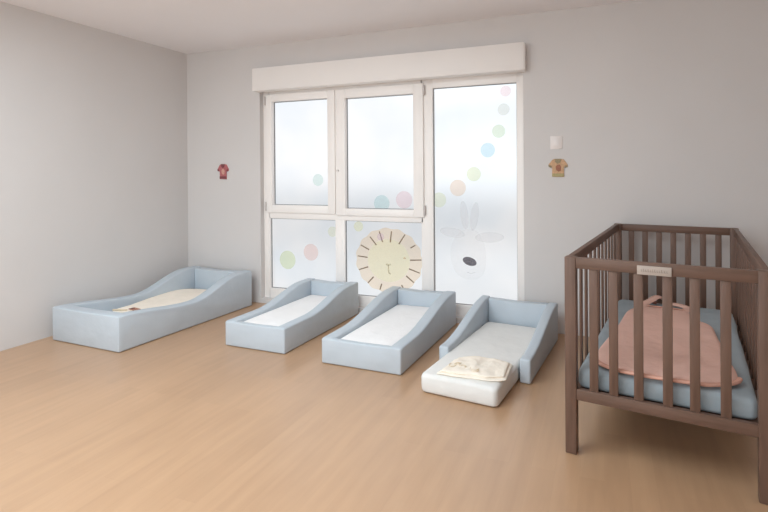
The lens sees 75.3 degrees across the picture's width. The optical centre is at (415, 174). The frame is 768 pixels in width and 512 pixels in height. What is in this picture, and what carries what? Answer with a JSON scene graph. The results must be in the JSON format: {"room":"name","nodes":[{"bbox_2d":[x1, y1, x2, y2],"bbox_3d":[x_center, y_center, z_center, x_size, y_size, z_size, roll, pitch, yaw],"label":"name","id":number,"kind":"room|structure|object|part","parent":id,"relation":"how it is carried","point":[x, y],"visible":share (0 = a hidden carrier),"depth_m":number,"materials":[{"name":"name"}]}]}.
{"room":"children's room","nodes":[
{"label":"children's room","id":0,"kind":"room"},
{"bbox_2d":[0,1,187,350],"bbox_3d":[-3.716,0.016,2.277,0.260,2.577,6.560,0,0,21],"label":"wall","id":1,"kind":"structure","parent":0,"point":[94,158],"depth_m":4.22,"materials":[{"name":"paint"}]},
{"bbox_2d":[0,0,639,53],"bbox_3d":[-0.797,-1.365,1.308,6.420,0.150,6.820,0,0,21],"label":"ceiling","id":2,"kind":"structure","parent":0,"point":[183,26],"depth_m":4.02,"materials":[{"name":"paint"}]},
{"bbox_2d":[0,302,767,511],"bbox_3d":[-0.778,1.347,1.316,6.420,0.120,6.820,0,0,21],"label":"floor","id":3,"kind":"structure","parent":0,"point":[186,420],"depth_m":2.39,"materials":[{"name":"brown wood"}]},
{"bbox_2d":[53,266,251,351],"bbox_3d":[-2.228,1.115,4.376,0.762,0.343,1.390,0,0,23],"label":"bed","id":4,"kind":"object","parent":3,"relation":"on","point":[93,323],"visible":1,"depth_m":4.06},
{"bbox_3d":[-2.479,1.160,3.782,0.758,0.260,0.100,0,0,23],"label":"foot panel","id":5,"kind":"part","parent":4,"relation":"part of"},
{"bbox_3d":[-2.531,1.116,4.508,0.100,0.343,1.382,0,0,23],"label":"panel","id":6,"kind":"part","parent":4,"relation":"part of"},
{"bbox_3d":[-1.921,1.113,4.250,0.100,0.343,1.382,0,0,23],"label":"panel","id":7,"kind":"part","parent":4,"relation":"part of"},
{"bbox_3d":[-1.974,1.114,4.973,0.560,0.337,0.088,0,0,23],"label":"head panel","id":8,"kind":"part","parent":4,"relation":"part of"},
{"bbox_2d":[244,295,326,325],"bbox_3d":[-0.989,1.191,4.124,0.371,0.175,0.951,0,0,22],"label":"mattress","id":9,"kind":"object","parent":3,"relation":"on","point":[279,316],"visible":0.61,"depth_m":3.99,"materials":[{"name":"white fabric"}]},
{"bbox_2d":[226,278,357,353],"bbox_3d":[-0.982,1.131,4.144,0.545,0.294,1.095,0,0,22],"label":"bed","id":10,"kind":"object","parent":3,"relation":"on","point":[340,304],"visible":0.98,"depth_m":3.93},
{"bbox_3d":[-1.178,1.190,3.659,0.541,0.182,0.048,0,0,22],"label":"foot panel","id":11,"kind":"part","parent":10,"relation":"part of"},
{"bbox_3d":[-1.193,1.132,4.234,0.085,0.294,1.087,0,0,22],"label":"panel","id":12,"kind":"part","parent":10,"relation":"part of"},
{"bbox_3d":[-0.767,1.130,4.061,0.085,0.294,1.087,0,0,22],"label":"panel","id":13,"kind":"part","parent":10,"relation":"part of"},
{"bbox_3d":[-0.793,1.132,4.609,0.373,0.288,0.088,0,0,22],"label":"head panel","id":14,"kind":"part","parent":10,"relation":"part of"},
{"bbox_2d":[341,305,428,345],"bbox_3d":[-0.159,1.192,3.775,0.417,0.163,1.009,0,0,22],"label":"mattress","id":15,"kind":"object","parent":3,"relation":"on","point":[388,328],"visible":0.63,"depth_m":3.64,"materials":[{"name":"white fabric"}]},
{"bbox_2d":[322,286,455,374],"bbox_3d":[-0.151,1.132,3.794,0.595,0.282,1.150,0,0,22],"label":"bed","id":16,"kind":"object","parent":3,"relation":"on","point":[440,317],"visible":0.89,"depth_m":3.53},
{"bbox_3d":[-0.384,1.134,3.894,0.088,0.282,1.142,0,0,22],"label":"panel","id":17,"kind":"part","parent":16,"relation":"part of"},
{"bbox_3d":[-0.360,1.192,3.284,0.591,0.168,0.048,0,0,22],"label":"foot panel","id":18,"kind":"part","parent":16,"relation":"part of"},
{"bbox_3d":[0.050,1.133,4.283,0.417,0.276,0.088,0,0,22],"label":"head panel","id":19,"kind":"part","parent":16,"relation":"part of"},
{"bbox_3d":[0.085,1.131,3.701,0.088,0.282,1.142,0,0,22],"label":"panel","id":20,"kind":"part","parent":16,"relation":"part of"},
{"bbox_2d":[421,322,535,406],"bbox_3d":[0.504,1.212,3.318,0.475,0.116,1.168,0,0,28],"label":"mattress","id":21,"kind":"object","parent":3,"relation":"on","point":[500,341],"visible":0.66,"depth_m":3.10,"materials":[{"name":"white fabric"}]},
{"bbox_2d":[437,356,511,381],"bbox_3d":[0.361,1.139,2.964,0.397,0.032,0.334,0,0,21],"label":"folded blanket","id":22,"kind":"object","parent":21,"relation":"on","point":[470,367],"visible":1,"depth_m":2.90,"materials":[{"name":"beige fabric"}]},
{"bbox_2d":[439,295,557,383],"bbox_3d":[0.620,1.126,3.534,0.605,0.286,0.895,0,0,26],"label":"bed","id":23,"kind":"object","parent":3,"relation":"on","point":[542,316],"visible":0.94,"depth_m":3.67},
{"bbox_3d":[0.380,1.127,3.654,0.068,0.286,0.895,0,0,26],"label":"panel","id":24,"kind":"part","parent":23,"relation":"part of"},
{"bbox_3d":[0.803,1.127,3.903,0.467,0.280,0.068,0,0,26],"label":"head panel","id":25,"kind":"part","parent":23,"relation":"part of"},
{"bbox_3d":[0.861,1.125,3.415,0.068,0.286,0.895,0,0,26],"label":"panel","id":26,"kind":"part","parent":23,"relation":"part of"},
{"bbox_2d":[564,223,767,504],"bbox_3d":[1.436,0.817,2.820,0.785,0.899,1.695,0,0,29],"label":"crib","id":27,"kind":"object","parent":3,"relation":"on","point":[741,289],"visible":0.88,"depth_m":2.19,"materials":[{"name":"brown wood"}]},
{"bbox_3d":[0.717,0.823,2.285,0.050,0.899,0.050,0,0,29],"label":"leg","id":28,"kind":"part","parent":27,"relation":"part of","materials":[{"name":"brown wood"}]},
{"bbox_3d":[1.107,0.395,3.004,0.026,0.050,1.594,0,0,29],"label":"rail","id":29,"kind":"part","parent":27,"relation":"part of","materials":[{"name":"brown wood"}]},
{"bbox_3d":[1.516,0.814,3.717,0.050,0.899,0.050,0,0,29],"label":"leg","id":30,"kind":"part","parent":27,"relation":"part of","materials":[{"name":"brown wood"}]},
{"bbox_3d":[1.005,0.405,2.093,0.132,0.038,0.008,0,0,29],"label":"label plate","id":31,"kind":"part","parent":27,"relation":"part of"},
{"bbox_3d":[1.031,0.398,2.098,0.689,0.050,0.026,0,0,29],"label":"rail","id":32,"kind":"part","parent":27,"relation":"part of","materials":[{"name":"brown wood"}]},
{"bbox_3d":[1.035,0.997,2.100,0.689,0.050,0.026,0,0,29],"label":"rail","id":33,"kind":"part","parent":27,"relation":"part of","materials":[{"name":"brown wood"}]},
{"bbox_2d":[579,299,756,419],"bbox_3d":[1.407,0.931,2.767,0.702,0.104,1.453,0,0,29],"label":"mattress","id":34,"kind":"object","parent":27,"relation":"on","point":[744,401],"visible":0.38,"depth_m":2.19,"materials":[{"name":"blue fabric"}]},
{"bbox_2d":[598,295,742,386],"bbox_3d":[1.389,0.853,2.756,0.632,0.052,1.458,0,0,29],"label":"sleeping bag","id":35,"kind":"object","parent":34,"relation":"on","point":[652,315],"visible":0.65,"depth_m":2.43,"materials":[{"name":"pink fabric"}]},
{"bbox_3d":[1.838,0.388,3.544,0.689,0.050,0.026,0,0,29],"label":"rail","id":36,"kind":"part","parent":27,"relation":"part of","materials":[{"name":"brown wood"}]},
{"bbox_3d":[2.158,0.810,3.359,0.050,0.899,0.050,0,0,29],"label":"leg","id":37,"kind":"part","parent":27,"relation":"part of","materials":[{"name":"brown wood"}]},
{"bbox_3d":[1.767,1.010,2.640,0.026,0.060,1.594,0,0,29],"label":"rail","id":38,"kind":"part","parent":27,"relation":"part of","materials":[{"name":"brown wood"}]},
{"bbox_3d":[1.762,0.392,2.638,0.026,0.050,1.594,0,0,29],"label":"rail","id":39,"kind":"part","parent":27,"relation":"part of","materials":[{"name":"brown wood"}]},
{"bbox_3d":[1.359,0.820,1.927,0.050,0.899,0.050,0,0,29],"label":"leg","id":40,"kind":"part","parent":27,"relation":"part of","materials":[{"name":"brown wood"}]},
{"bbox_3d":[-2.227,1.219,4.377,0.558,0.135,1.189,0,0,23],"label":"mattress","id":41,"kind":"object","parent":3,"relation":"on","visible":0},
{"bbox_2d":[112,289,206,312],"bbox_3d":[-2.225,1.129,4.482,0.522,0.040,0.895,0,0,21],"label":"sleeping bag","id":42,"kind":"object","parent":41,"relation":"on","point":[182,295],"visible":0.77,"depth_m":4.44,"materials":[{"name":"beige fabric"}]},
{"bbox_2d":[187,0,767,336],"bbox_3d":[0.369,-0.018,4.381,6.420,2.577,0.260,0,0,21],"label":"wall","id":43,"kind":"structure","parent":0,"point":[658,108],"depth_m":3.85,"materials":[{"name":"paint"}]},
{"bbox_2d":[217,164,228,178],"bbox_3d":[-1.991,-0.034,5.125,0.140,0.156,0.012,0,0,21],"label":"ornament","id":44,"kind":"object","parent":43,"relation":"attached to","point":[223,169],"visible":1,"depth_m":5.12,"materials":[{"name":"red fabric"}]},
{"bbox_2d":[252,42,525,92],"bbox_3d":[-0.357,-0.941,4.457,2.645,0.222,0.100,0,0,21],"label":"box","id":45,"kind":"object","parent":43,"relation":"attached to","point":[509,57],"visible":1,"depth_m":4.34,"materials":[{"name":"plastic"}]},
{"bbox_2d":[263,72,523,316],"bbox_3d":[-0.312,0.172,4.577,2.605,2.115,0.106,0,0,21],"label":"window","id":46,"kind":"structure","parent":43,"relation":"in","point":[430,171],"depth_m":4.53,"materials":[{"name":"white glass"}]},
{"bbox_3d":[-1.125,-0.216,4.878,0.787,1.180,0.072,0,0,21],"label":"sash","id":47,"kind":"part","parent":46,"relation":"part of","materials":[{"name":"white glass"}]},
{"bbox_3d":[-1.123,-0.218,4.900,0.649,1.041,0.001,0,0,21],"label":"pane","id":48,"kind":"part","parent":46,"relation":"part of","materials":[{"name":"white glass"}]},
{"bbox_3d":[-1.104,0.785,4.898,0.760,0.712,0.001,0,0,21],"label":"pane","id":49,"kind":"part","parent":46,"relation":"part of","materials":[{"name":"white glass"}]},
{"bbox_3d":[-0.337,-0.216,4.581,0.885,1.190,0.072,0,0,21],"label":"sash","id":50,"kind":"part","parent":46,"relation":"part of","materials":[{"name":"white glass"}]},
{"bbox_3d":[-0.326,-0.206,4.599,0.698,1.050,0.001,0,0,21],"label":"pane","id":51,"kind":"part","parent":46,"relation":"part of","materials":[{"name":"white glass"}]},
{"bbox_3d":[-0.297,0.780,4.594,0.785,0.712,0.001,0,0,21],"label":"pane","id":52,"kind":"part","parent":46,"relation":"part of","materials":[{"name":"white glass"}]},
{"bbox_3d":[0.509,0.179,4.287,0.746,1.905,0.001,0,0,21],"label":"pane","id":53,"kind":"part","parent":46,"relation":"part of","materials":[{"name":"white glass"}]},
{"bbox_2d":[550,136,561,148],"bbox_3d":[1.119,-0.258,3.954,0.092,0.104,0.009,0,0,21],"label":"light switch","id":54,"kind":"object","parent":43,"relation":"attached to","point":[555,141],"visible":1,"depth_m":3.95,"materials":[{"name":"plastic"}]},
{"bbox_2d":[548,159,567,176],"bbox_3d":[1.131,-0.056,3.948,0.148,0.144,0.012,0,0,21],"label":"ornament","id":55,"kind":"object","parent":43,"relation":"attached to","point":[557,165],"visible":1,"depth_m":3.94,"materials":[{"name":"beige fabric"}]}
]}

